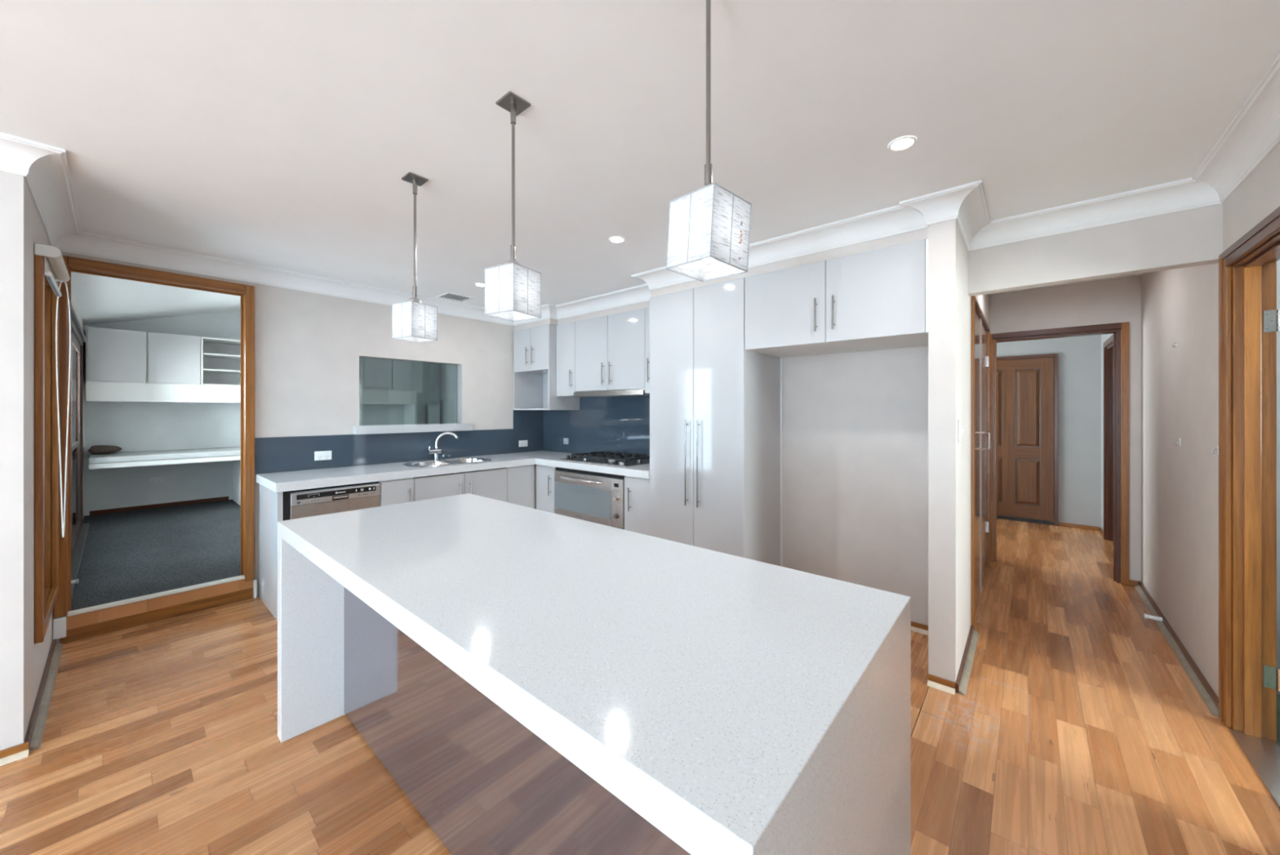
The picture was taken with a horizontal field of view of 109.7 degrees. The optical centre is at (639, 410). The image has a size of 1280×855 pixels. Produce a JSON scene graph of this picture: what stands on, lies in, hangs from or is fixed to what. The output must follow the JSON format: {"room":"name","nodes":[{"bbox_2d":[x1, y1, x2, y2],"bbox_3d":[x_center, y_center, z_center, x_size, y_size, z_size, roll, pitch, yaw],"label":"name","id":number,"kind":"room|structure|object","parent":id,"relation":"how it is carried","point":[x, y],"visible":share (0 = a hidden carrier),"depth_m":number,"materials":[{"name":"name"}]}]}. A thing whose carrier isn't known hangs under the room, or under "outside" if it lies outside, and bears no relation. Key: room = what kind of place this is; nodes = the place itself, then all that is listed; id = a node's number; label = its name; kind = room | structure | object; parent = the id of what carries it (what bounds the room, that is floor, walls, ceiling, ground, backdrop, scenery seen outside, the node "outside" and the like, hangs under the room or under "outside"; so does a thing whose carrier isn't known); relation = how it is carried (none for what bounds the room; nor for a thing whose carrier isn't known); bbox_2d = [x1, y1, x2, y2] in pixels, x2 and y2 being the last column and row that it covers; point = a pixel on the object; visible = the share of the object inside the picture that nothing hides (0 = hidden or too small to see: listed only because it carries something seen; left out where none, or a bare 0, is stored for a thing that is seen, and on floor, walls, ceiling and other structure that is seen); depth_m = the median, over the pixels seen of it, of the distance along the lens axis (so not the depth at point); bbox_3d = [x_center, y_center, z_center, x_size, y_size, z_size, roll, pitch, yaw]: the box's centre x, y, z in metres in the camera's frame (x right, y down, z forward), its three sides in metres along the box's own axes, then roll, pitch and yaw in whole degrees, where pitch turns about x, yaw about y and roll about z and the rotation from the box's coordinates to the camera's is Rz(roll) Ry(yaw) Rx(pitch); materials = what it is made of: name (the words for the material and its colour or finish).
{"room":"kitchen","nodes":[
{"label":"kitchen","id":0,"kind":"room"},
{"bbox_2d":[0,170,84,750],"bbox_3d":[-4.502,0.075,3.491,5.320,2.620,0.100,0,0,41],"label":"wall","id":1,"kind":"structure","parent":0,"point":[23,661],"depth_m":1.78,"materials":[{"name":"paint"}]},
{"bbox_2d":[23,639,63,751],"bbox_3d":[-2.910,1.342,2.214,1.240,0.044,0.040,0,0,41],"label":"baseboard","id":2,"kind":"structure","parent":1,"relation":"attached to","point":[36,727],"depth_m":2.10,"materials":[{"name":"beige wood"}]},
{"bbox_2d":[34,242,58,643],"bbox_3d":[-3.071,0.146,2.276,0.865,1.803,0.125,0,0,41],"label":"window","id":3,"kind":"structure","parent":1,"relation":"in","point":[45,595],"depth_m":2.08,"materials":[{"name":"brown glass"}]},
{"bbox_2d":[34,243,71,537],"bbox_3d":[-2.920,-0.029,2.249,0.615,1.443,0.076,0,0,41],"label":"roller blind","id":4,"kind":"object","parent":3,"relation":"attached to","point":[55,267],"visible":1,"depth_m":2.34,"materials":[{"name":"white fabric"}]},
{"bbox_2d":[71,578,79,583],"bbox_3d":[-3.669,1.105,2.896,0.030,0.030,0.081,0,0,41],"label":"door stop","id":5,"kind":"object","parent":1,"relation":"attached to","point":[73,581],"visible":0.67,"depth_m":2.91,"materials":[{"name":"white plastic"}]},
{"bbox_2d":[71,303,88,599],"bbox_3d":[-4.755,0.229,3.772,2.830,1.968,0.115,0,0,41],"label":"door","id":6,"kind":"structure","parent":1,"relation":"in","point":[79,530],"depth_m":4.13,"materials":[{"name":"brown metal"}]},
{"bbox_2d":[71,499,240,610],"bbox_3d":[-3.570,1.289,5.499,3.915,0.152,4.160,0,0,41],"label":"floor","id":7,"kind":"structure","parent":0,"point":[132,553],"depth_m":3.88,"materials":[{"name":"grey carpet"}]},
{"bbox_2d":[88,446,240,505],"bbox_3d":[-4.931,0.854,6.265,0.848,0.716,3.435,0,0,41],"label":"desk","id":8,"kind":"object","parent":7,"relation":"on","point":[145,456],"visible":0.35,"depth_m":5.25,"materials":[{"name":"laminate"}]},
{"bbox_2d":[88,444,121,453],"bbox_3d":[-6.154,0.445,5.190,0.360,0.100,0.250,0,0,41],"label":"cushion","id":9,"kind":"object","parent":8,"relation":"on","point":[97,449],"visible":1,"depth_m":5.09,"materials":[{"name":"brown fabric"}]},
{"bbox_2d":[71,271,240,324],"bbox_3d":[-3.628,-1.631,5.550,3.960,1.340,4.360,0,0,41],"label":"ceiling","id":10,"kind":"structure","parent":0,"point":[98,299],"depth_m":4.62,"materials":[{"name":"paint"}]},
{"bbox_2d":[84,310,240,515],"bbox_3d":[-5.059,-0.510,6.846,0.100,3.750,4.260,0,0,41],"label":"wall","id":11,"kind":"structure","parent":0,"point":[131,426],"depth_m":5.67,"materials":[{"name":"grey paint"}]},
{"bbox_2d":[85,326,200,384],"bbox_3d":[-5.926,-0.620,5.412,0.452,0.600,0.905,0,0,41],"label":"upper cabinet","id":12,"kind":"object","parent":11,"relation":"attached to","point":[112,355],"visible":0.98,"depth_m":5.23,"materials":[{"name":"white plastic"}]},
{"bbox_2d":[148,475,164,483],"bbox_3d":[-6.033,0.865,5.627,0.012,0.075,0.130,0,0,41],"label":"power outlet","id":13,"kind":"object","parent":11,"relation":"attached to","point":[154,479],"visible":1,"depth_m":5.62,"materials":[{"name":"white plastic"}]},
{"bbox_2d":[89,496,228,515],"bbox_3d":[-5.987,1.188,5.680,0.014,0.049,1.200,0,0,41],"label":"baseboard","id":14,"kind":"structure","parent":11,"relation":"attached to","point":[223,498],"depth_m":5.62,"materials":[{"name":"wood"}]},
{"bbox_2d":[200,336,240,386],"bbox_3d":[-5.434,-0.621,5.987,0.448,0.601,0.606,0,0,41],"label":"open shelf unit","id":15,"kind":"object","parent":11,"relation":"attached to","point":[220,358],"visible":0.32,"depth_m":6.02,"materials":[{"name":"white laminate"}]},
{"bbox_3d":[-4.548,-0.620,7.014,0.452,0.600,2.100,0,0,41],"label":"upper cabinet","id":16,"kind":"object","parent":11,"relation":"attached to","visible":0},
{"bbox_2d":[85,381,240,403],"bbox_3d":[-4.995,-0.211,6.307,0.200,0.216,3.475,0,0,41],"label":"shelf","id":17,"kind":"object","parent":16,"relation":"attached to","point":[95,391],"visible":0.45,"depth_m":5.33,"materials":[{"name":"white laminate"}]},
{"bbox_2d":[52,251,525,643],"bbox_3d":[-2.090,-0.500,4.226,0.100,3.770,4.360,0,0,41],"label":"wall","id":18,"kind":"structure","parent":0,"point":[308,346],"depth_m":3.67,"materials":[{"name":"paint"}]},
{"bbox_2d":[53,615,66,639],"bbox_3d":[-3.380,1.264,2.627,0.027,0.118,0.048,0,0,41],"label":"block","id":19,"kind":"object","parent":18,"relation":"attached to","point":[59,623],"visible":1,"depth_m":2.62,"materials":[{"name":"white plastic"}]},
{"bbox_2d":[53,255,254,617],"bbox_3d":[-3.229,0.162,3.059,0.354,2.137,0.896,0,0,41],"label":"door frame","id":20,"kind":"structure","parent":18,"relation":"in","point":[62,606],"depth_m":3.01,"materials":[{"name":"brown wood"}]},
{"bbox_2d":[66,574,244,616],"bbox_3d":[-3.114,1.204,2.982,0.059,0.017,0.832,0,0,41],"label":"trim","id":21,"kind":"structure","parent":18,"relation":"attached to","point":[85,610],"depth_m":2.91,"materials":[{"name":"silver metal"}]},
{"bbox_2d":[59,578,253,643],"bbox_3d":[-3.118,1.288,2.971,0.034,0.151,0.866,0,0,41],"label":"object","id":22,"kind":"structure","parent":18,"relation":"attached to","point":[91,624],"depth_m":2.91,"materials":[{"name":"laminate"}]},
{"bbox_2d":[254,409,543,474],"bbox_3d":[-1.973,0.229,4.279,0.006,0.470,2.590,0,0,41],"label":"backsplash","id":23,"kind":"structure","parent":18,"relation":"attached to","point":[273,454],"depth_m":4.00,"materials":[{"name":"blue glass"}]},
{"bbox_2d":[314,450,331,460],"bbox_3d":[-2.536,0.359,3.610,0.012,0.072,0.115,0,0,41],"label":"power outlet","id":24,"kind":"object","parent":23,"relation":"attached to","point":[322,455],"visible":1,"depth_m":3.60,"materials":[{"name":"white plastic"}]},
{"bbox_2d":[519,440,527,446],"bbox_3d":[-1.304,0.367,5.041,0.012,0.070,0.112,0,0,41],"label":"power outlet","id":25,"kind":"object","parent":23,"relation":"attached to","point":[522,442],"visible":1,"depth_m":5.04,"materials":[{"name":"white plastic"}]},
{"bbox_2d":[359,356,457,425],"bbox_3d":[-2.136,-0.169,4.207,0.006,0.592,0.904,0,0,41],"label":"window","id":26,"kind":"structure","parent":18,"relation":"in","point":[392,391],"depth_m":4.18,"materials":[{"name":"clear glass"}]},
{"bbox_2d":[353,422,471,434],"bbox_3d":[-2.113,0.164,4.216,0.238,0.070,1.035,0,0,41],"label":"shelf","id":27,"kind":"object","parent":18,"relation":"attached to","point":[382,428],"visible":0.85,"depth_m":4.07,"materials":[{"name":"white laminate"}]},
{"bbox_2d":[457,364,462,423],"bbox_3d":[-1.821,-0.168,4.538,0.099,0.592,0.008,0,0,41],"label":"trim","id":28,"kind":"structure","parent":18,"relation":"attached to","point":[460,366],"depth_m":4.52,"materials":[{"name":"white paint"}]},
{"bbox_2d":[513,324,579,409],"bbox_3d":[-1.032,-0.439,4.882,0.629,0.864,0.444,0,0,41],"label":"upper cabinet","id":29,"kind":"object","parent":18,"relation":"attached to","point":[535,348],"visible":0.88,"depth_m":4.78,"materials":[{"name":"white laminate"}]},
{"bbox_2d":[0,0,1279,307],"bbox_3d":[-1.369,-1.100,1.112,5.055,0.110,14.900,0,0,41],"label":"ceiling","id":30,"kind":"structure","parent":0,"point":[285,135],"depth_m":1.56,"materials":[{"name":"paint"}]},
{"bbox_2d":[391,172,437,342],"bbox_3d":[-1.013,-0.682,2.030,0.133,0.725,0.133,0,0,26],"label":"pendant lamp","id":31,"kind":"object","parent":30,"relation":"hanging from","point":[413,320],"visible":1,"depth_m":2.00,"materials":[{"name":"white glass"}]},
{"bbox_2d":[435,292,475,302],"bbox_3d":[-1.699,-1.040,4.147,0.245,0.008,0.250,0,0,41],"label":"ceiling vent","id":32,"kind":"object","parent":30,"relation":"in","point":[448,295],"visible":1,"depth_m":4.14,"materials":[{"name":"white plastic"}]},
{"bbox_2d":[475,283,484,286],"bbox_3d":[-1.319,-1.042,3.741,0.096,0.006,0.096,0,0,41],"label":"recessed light","id":33,"kind":"object","parent":30,"relation":"in","point":[476,284],"visible":0.68,"depth_m":3.73,"materials":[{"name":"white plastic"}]},
{"bbox_2d":[484,91,541,321],"bbox_3d":[-0.430,-0.682,1.531,0.133,0.725,0.133,0,0,29],"label":"pendant lamp","id":34,"kind":"object","parent":30,"relation":"hanging from","point":[512,290],"visible":1,"depth_m":1.50,"materials":[{"name":"white glass"}]},
{"bbox_2d":[608,236,625,242],"bbox_3d":[-0.140,-1.042,2.752,0.096,0.006,0.096,0,0,41],"label":"recessed light","id":35,"kind":"object","parent":30,"relation":"in","point":[614,239],"visible":1,"depth_m":2.75,"materials":[{"name":"white plastic"}]},
{"bbox_2d":[666,0,751,281],"bbox_3d":[0.156,-0.679,1.029,0.139,0.730,0.140,0,0,-41],"label":"pendant lamp","id":36,"kind":"object","parent":30,"relation":"hanging from","point":[708,227],"visible":1,"depth_m":1.00,"materials":[{"name":"white glass"}]},
{"bbox_2d":[888,136,916,151],"bbox_3d":[1.025,-1.042,1.763,0.096,0.006,0.096,0,0,41],"label":"recessed light","id":37,"kind":"object","parent":30,"relation":"in","point":[903,143],"visible":1,"depth_m":1.76,"materials":[{"name":"white plastic"}]},
{"bbox_2d":[0,518,1279,854],"bbox_3d":[-0.647,1.415,0.490,7.020,0.100,14.900,0,0,41],"label":"floor","id":38,"kind":"structure","parent":0,"point":[1077,727],"depth_m":1.81,"materials":[{"name":"laminate"}]},
{"bbox_2d":[253,578,257,598],"bbox_3d":[-2.808,1.299,3.291,0.026,0.132,0.018,0,0,41],"label":"block","id":39,"kind":"object","parent":38,"relation":"on","point":[255,581],"visible":1,"depth_m":3.28,"materials":[{"name":"white plastic"}]},
{"bbox_2d":[259,484,282,620],"bbox_3d":[-2.560,0.944,3.123,0.565,0.840,0.029,0,0,41],"label":"cabinet end panel","id":40,"kind":"object","parent":38,"relation":"on","point":[270,501],"visible":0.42,"depth_m":3.07,"materials":[{"name":"white laminate"}]},
{"bbox_2d":[282,480,380,520],"bbox_3d":[-2.345,0.946,3.345,0.582,0.837,0.583,0,0,41],"label":"dishwasher","id":41,"kind":"object","parent":38,"relation":"on","point":[297,504],"visible":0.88,"depth_m":3.14,"materials":[{"name":"silver metal"}]},
{"bbox_2d":[378,477,413,506],"bbox_3d":[-2.073,0.945,3.657,0.628,0.838,0.238,0,0,41],"label":"base cabinet","id":42,"kind":"object","parent":38,"relation":"on","point":[393,491],"visible":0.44,"depth_m":3.47,"materials":[{"name":"white laminate"}]},
{"bbox_2d":[413,467,506,502],"bbox_3d":[-1.720,0.951,4.066,0.628,0.827,0.838,0,0,41],"label":"base cabinet","id":43,"kind":"object","parent":38,"relation":"on","point":[491,483],"visible":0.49,"depth_m":3.89,"materials":[{"name":"white laminate"}]},
{"bbox_2d":[484,464,537,508],"bbox_3d":[-1.177,0.945,4.726,0.590,0.838,0.868,0,0,41],"label":"base cabinet","id":44,"kind":"object","parent":38,"relation":"on","point":[521,480],"visible":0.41,"depth_m":4.33,"materials":[{"name":"white laminate"}]},
{"bbox_2d":[255,450,649,492],"bbox_3d":[-1.183,0.494,3.608,2.076,0.059,2.590,0,0,41],"label":"countertop","id":45,"kind":"structure","parent":44,"relation":"on","point":[278,482],"depth_m":3.59,"materials":[{"name":"white stone"}]},
{"bbox_2d":[427,431,458,460],"bbox_3d":[-1.858,0.332,4.259,0.268,0.264,0.080,0,0,-26],"label":"mixer tap","id":46,"kind":"object","parent":45,"relation":"on","point":[436,450],"visible":0.99,"depth_m":4.23,"materials":[{"name":"silver metal"}]},
{"bbox_2d":[403,457,490,478],"bbox_3d":[-1.728,0.548,4.079,0.430,0.177,0.730,0,0,41],"label":"sink","id":47,"kind":"object","parent":45,"relation":"in","point":[469,460],"visible":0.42,"depth_m":4.10,"materials":[{"name":"silver metal"}]},
{"bbox_2d":[559,450,649,466],"bbox_3d":[-0.291,0.434,4.196,0.865,0.062,0.470,0,0,41],"label":"gas cooktop","id":48,"kind":"object","parent":45,"relation":"in","point":[611,458],"visible":0.97,"depth_m":4.08,"materials":[{"name":"metal"}]},
{"bbox_2d":[536,464,555,512],"bbox_3d":[-0.739,0.945,4.529,0.293,0.838,0.598,0,0,41],"label":"base cabinet","id":49,"kind":"object","parent":38,"relation":"on","point":[544,473],"visible":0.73,"depth_m":4.33,"materials":[{"name":"white laminate"}]},
{"bbox_2d":[554,466,626,529],"bbox_3d":[-0.318,0.947,4.116,0.874,0.835,0.575,0,0,41],"label":"oven","id":50,"kind":"object","parent":38,"relation":"on","point":[597,497],"visible":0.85,"depth_m":3.90,"materials":[{"name":"silver metal"}]},
{"bbox_2d":[277,493,911,854],"bbox_3d":[-0.422,0.914,1.511,2.167,0.899,0.856,0,0,41],"label":"kitchen island","id":51,"kind":"object","parent":38,"relation":"on","point":[532,681],"visible":1,"depth_m":1.05,"materials":[{"name":"white stone"}]},
{"bbox_2d":[624,475,649,535],"bbox_3d":[0.144,0.945,3.769,0.269,0.838,0.598,0,0,41],"label":"base cabinet","id":52,"kind":"object","parent":38,"relation":"on","point":[637,490],"visible":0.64,"depth_m":3.57,"materials":[{"name":"white laminate"}]},
{"bbox_2d":[649,277,780,565],"bbox_3d":[0.550,0.246,3.413,0.802,2.235,0.608,0,0,41],"label":"cupboard","id":53,"kind":"object","parent":38,"relation":"on","point":[715,402],"visible":0.76,"depth_m":3.18,"materials":[{"name":"white laminate"}]},
{"bbox_2d":[971,295,990,630],"bbox_3d":[2.554,0.325,3.350,0.072,2.079,1.530,0,0,41],"label":"door","id":54,"kind":"structure","parent":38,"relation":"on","point":[980,361],"depth_m":3.32,"materials":[{"name":"brown wood"}]},
{"bbox_2d":[514,227,928,330],"bbox_3d":[0.174,-0.961,3.781,3.909,0.167,0.559,0,0,41],"label":"wall","id":55,"kind":"structure","parent":0,"point":[919,234],"depth_m":2.85,"materials":[{"name":"paint"}]},
{"bbox_2d":[0,53,1279,325],"bbox_3d":[-2.727,-0.989,-0.391,4.955,0.112,10.650,0,0,41],"label":"trim","id":56,"kind":"structure","parent":55,"relation":"attached to","point":[1253,133],"depth_m":2.36,"materials":[{"name":"paint"}]},
{"bbox_2d":[550,346,928,625],"bbox_3d":[0.389,0.125,4.032,3.910,2.520,0.100,0,0,41],"label":"wall","id":57,"kind":"structure","parent":0,"point":[855,424],"depth_m":3.03,"materials":[{"name":"paint"}]},
{"bbox_2d":[556,321,575,396],"bbox_3d":[-0.653,-0.509,4.613,0.290,0.724,0.358,0,0,41],"label":"upper cabinet","id":58,"kind":"object","parent":57,"relation":"attached to","point":[566,332],"visible":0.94,"depth_m":4.50,"materials":[{"name":"white laminate"}]},
{"bbox_2d":[543,395,649,460],"bbox_3d":[-0.338,0.159,4.586,2.070,0.610,0.007,0,0,41],"label":"backsplash","id":59,"kind":"structure","parent":57,"relation":"attached to","point":[617,424],"depth_m":4.63,"materials":[{"name":"blue glass"}]},
{"bbox_2d":[563,437,568,444],"bbox_3d":[-0.820,0.337,4.988,0.075,0.066,0.012,0,0,41],"label":"power outlet","id":60,"kind":"object","parent":59,"relation":"attached to","point":[565,440],"visible":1,"depth_m":4.99,"materials":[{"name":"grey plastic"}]},
{"bbox_2d":[575,307,644,391],"bbox_3d":[-0.204,-0.529,4.228,0.889,0.684,0.358,0,0,41],"label":"upper cabinet","id":61,"kind":"object","parent":57,"relation":"attached to","point":[610,349],"visible":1,"depth_m":4.08,"materials":[{"name":"white laminate"}]},
{"bbox_2d":[573,388,649,396],"bbox_3d":[-0.204,-0.161,4.229,0.887,0.052,0.335,0,0,41],"label":"range hood","id":62,"kind":"object","parent":61,"relation":"attached to","point":[641,392],"visible":0.89,"depth_m":4.09,"materials":[{"name":"metal"}]},
{"bbox_2d":[644,306,649,393],"bbox_3d":[0.224,-0.509,3.859,0.238,0.724,0.358,0,0,41],"label":"upper cabinet","id":63,"kind":"object","parent":57,"relation":"attached to","point":[646,309],"visible":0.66,"depth_m":3.81,"materials":[{"name":"white laminate"}]},
{"bbox_2d":[780,357,782,566],"bbox_3d":[1.060,0.459,3.380,0.012,1.712,0.013,0,0,41],"label":"trim","id":64,"kind":"structure","parent":57,"relation":"attached to","point":[781,358],"depth_m":3.38,"materials":[{"name":"paint"}]},
{"bbox_2d":[744,238,928,357],"bbox_3d":[1.247,-0.634,2.820,1.023,0.474,0.616,0,0,41],"label":"upper cabinet","id":65,"kind":"object","parent":57,"relation":"attached to","point":[874,300],"visible":0.99,"depth_m":2.58,"materials":[{"name":"white plastic"}]},
{"bbox_2d":[911,621,928,635],"bbox_3d":[1.442,1.342,3.034,1.009,0.044,0.040,0,0,41],"label":"baseboard","id":66,"kind":"structure","parent":57,"relation":"attached to","point":[915,626],"depth_m":2.79,"materials":[{"name":"wood"}]},
{"bbox_2d":[928,218,989,682],"bbox_3d":[2.313,0.115,3.184,0.113,2.500,2.515,0,0,41],"label":"wall","id":67,"kind":"structure","parent":0,"point":[949,302],"depth_m":2.25,"materials":[{"name":"paint"}]},
{"bbox_2d":[927,673,955,694],"bbox_3d":[1.480,1.342,2.216,0.113,0.044,0.040,0,0,41],"label":"baseboard","id":68,"kind":"structure","parent":67,"relation":"attached to","point":[935,682],"depth_m":2.21,"materials":[{"name":"wood"}]},
{"bbox_2d":[958,419,964,442],"bbox_3d":[1.633,0.102,2.289,0.022,0.115,0.070,0,0,41],"label":"light switch","id":69,"kind":"object","parent":67,"relation":"attached to","point":[961,429],"visible":1,"depth_m":2.27,"materials":[{"name":"white plastic"}]},
{"bbox_2d":[955,625,978,695],"bbox_3d":[1.799,1.342,2.470,0.040,0.044,0.789,0,0,41],"label":"baseboard","id":70,"kind":"structure","parent":67,"relation":"attached to","point":[963,675],"depth_m":2.40,"materials":[{"name":"beige wood"}]},
{"bbox_2d":[996,334,1101,526],"bbox_3d":[4.313,0.115,5.986,2.730,2.500,0.100,0,0,41],"label":"wall","id":71,"kind":"structure","parent":0,"point":[1079,357],"depth_m":5.25,"materials":[{"name":"white paint"}]},
{"bbox_2d":[996,353,1057,525],"bbox_3d":[4.615,0.344,5.641,0.902,2.041,0.028,0,0,41],"label":"door","id":72,"kind":"structure","parent":71,"relation":"in","point":[1027,389],"depth_m":5.52,"materials":[{"name":"brown wood"}]},
{"bbox_2d":[1057,521,1101,530],"bbox_3d":[5.099,1.342,5.234,0.358,0.044,0.014,0,0,41],"label":"baseboard","id":73,"kind":"structure","parent":71,"relation":"attached to","point":[1060,523],"depth_m":5.23,"materials":[{"name":"brown wood"}]},
{"bbox_2d":[989,275,1141,581],"bbox_3d":[3.557,0.115,3.839,1.145,2.500,0.100,0,0,41],"label":"wall","id":74,"kind":"structure","parent":0,"point":[1119,300],"depth_m":3.63,"materials":[{"name":"paint"}]},
{"bbox_2d":[990,321,1129,585],"bbox_3d":[3.531,0.336,3.847,0.866,2.057,0.131,0,0,41],"label":"door frame","id":75,"kind":"structure","parent":74,"relation":"in","point":[1121,331],"depth_m":3.58,"materials":[{"name":"brown wood"}]},
{"bbox_2d":[1129,579,1138,585],"bbox_3d":[3.848,1.342,3.514,0.050,0.044,0.014,0,0,41],"label":"baseboard","id":76,"kind":"structure","parent":74,"relation":"attached to","point":[1132,582],"depth_m":3.51,"materials":[{"name":"brown wood"}]},
{"bbox_2d":[968,203,1222,296],"bbox_3d":[2.300,-0.865,2.368,0.932,0.360,0.090,0,0,41],"label":"lintel","id":77,"kind":"object","parent":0,"point":[1191,237],"visible":0.57,"depth_m":2.28,"materials":[{"name":"paint"}]},
{"bbox_2d":[1101,142,1279,697],"bbox_3d":[0.496,0.125,-0.493,0.135,2.520,14.700,0,0,41],"label":"wall","id":78,"kind":"structure","parent":0,"point":[1180,385],"depth_m":2.50,"materials":[{"name":"paint"}]},
{"bbox_2d":[1099,526,1103,536],"bbox_3d":[5.095,1.342,4.966,0.014,0.044,0.395,0,0,41],"label":"baseboard","id":79,"kind":"structure","parent":78,"relation":"attached to","point":[1101,531],"depth_m":4.98,"materials":[{"name":"brown wood"}]},
{"bbox_2d":[1103,333,1113,541],"bbox_3d":[4.712,0.320,4.445,0.125,2.089,0.885,0,0,41],"label":"door frame","id":80,"kind":"structure","parent":78,"relation":"in","point":[1109,341],"depth_m":4.74,"materials":[{"name":"brown wood"}]},
{"bbox_2d":[1143,613,1162,621],"bbox_3d":[3.307,1.333,2.906,0.078,0.032,0.032,0,0,41],"label":"door stop","id":81,"kind":"object","parent":78,"relation":"attached to","point":[1145,615],"visible":1,"depth_m":2.90,"materials":[{"name":"white plastic"}]},
{"bbox_2d":[1171,339,1177,347],"bbox_3d":[3.143,-0.392,2.651,0.022,0.044,0.032,0,0,41],"label":"hook","id":82,"kind":"object","parent":78,"relation":"attached to","point":[1176,342],"visible":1,"depth_m":2.64,"materials":[{"name":"white plastic"}]},
{"bbox_2d":[1133,580,1218,716],"bbox_3d":[3.224,1.342,2.757,0.040,0.044,1.975,0,0,41],"label":"baseboard","id":83,"kind":"structure","parent":78,"relation":"attached to","point":[1207,694],"depth_m":2.46,"materials":[{"name":"beige wood"}]},
{"bbox_2d":[1174,438,1180,445],"bbox_3d":[3.104,0.181,2.606,0.022,0.044,0.032,0,0,41],"label":"hook","id":84,"kind":"object","parent":78,"relation":"attached to","point":[1179,441],"visible":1,"depth_m":2.60,"materials":[{"name":"white plastic"}]},
{"bbox_2d":[1210,444,1218,454],"bbox_3d":[2.661,0.181,2.091,0.022,0.044,0.032,0,0,41],"label":"hook","id":85,"kind":"object","parent":78,"relation":"attached to","point":[1216,448],"visible":1,"depth_m":2.08,"materials":[{"name":"white plastic"}]},
{"bbox_2d":[1218,206,1279,742],"bbox_3d":[2.618,0.337,1.339,0.937,2.054,0.955,0,0,41],"label":"door frame","id":86,"kind":"structure","parent":78,"relation":"in","point":[1249,322],"depth_m":1.89,"materials":[{"name":"brown wood"}]},
{"bbox_2d":[1230,728,1279,808],"bbox_3d":[2.315,1.362,1.598,0.115,0.006,0.777,0,0,41],"label":"floor","id":87,"kind":"structure","parent":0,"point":[1264,753],"depth_m":1.77,"materials":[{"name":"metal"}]},
{"bbox_2d":[1276,259,1279,694],"bbox_3d":[3.727,0.115,1.675,1.935,2.500,0.100,0,0,41],"label":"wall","id":88,"kind":"structure","parent":0,"point":[1278,260],"depth_m":2.17,"materials":[{"name":"white paint"}]},
{"bbox_3d":[-4.891,0.125,-0.962,0.100,2.520,7.160,0,0,41],"label":"wall","id":89,"kind":"structure","parent":0,"visible":0},
{"bbox_2d":[0,741,29,765],"bbox_3d":[-4.762,1.342,-0.919,0.040,0.044,7.154,0,0,41],"label":"baseboard","id":90,"kind":"structure","parent":89,"relation":"attached to","point":[20,751],"depth_m":1.77,"materials":[{"name":"brown wood"}]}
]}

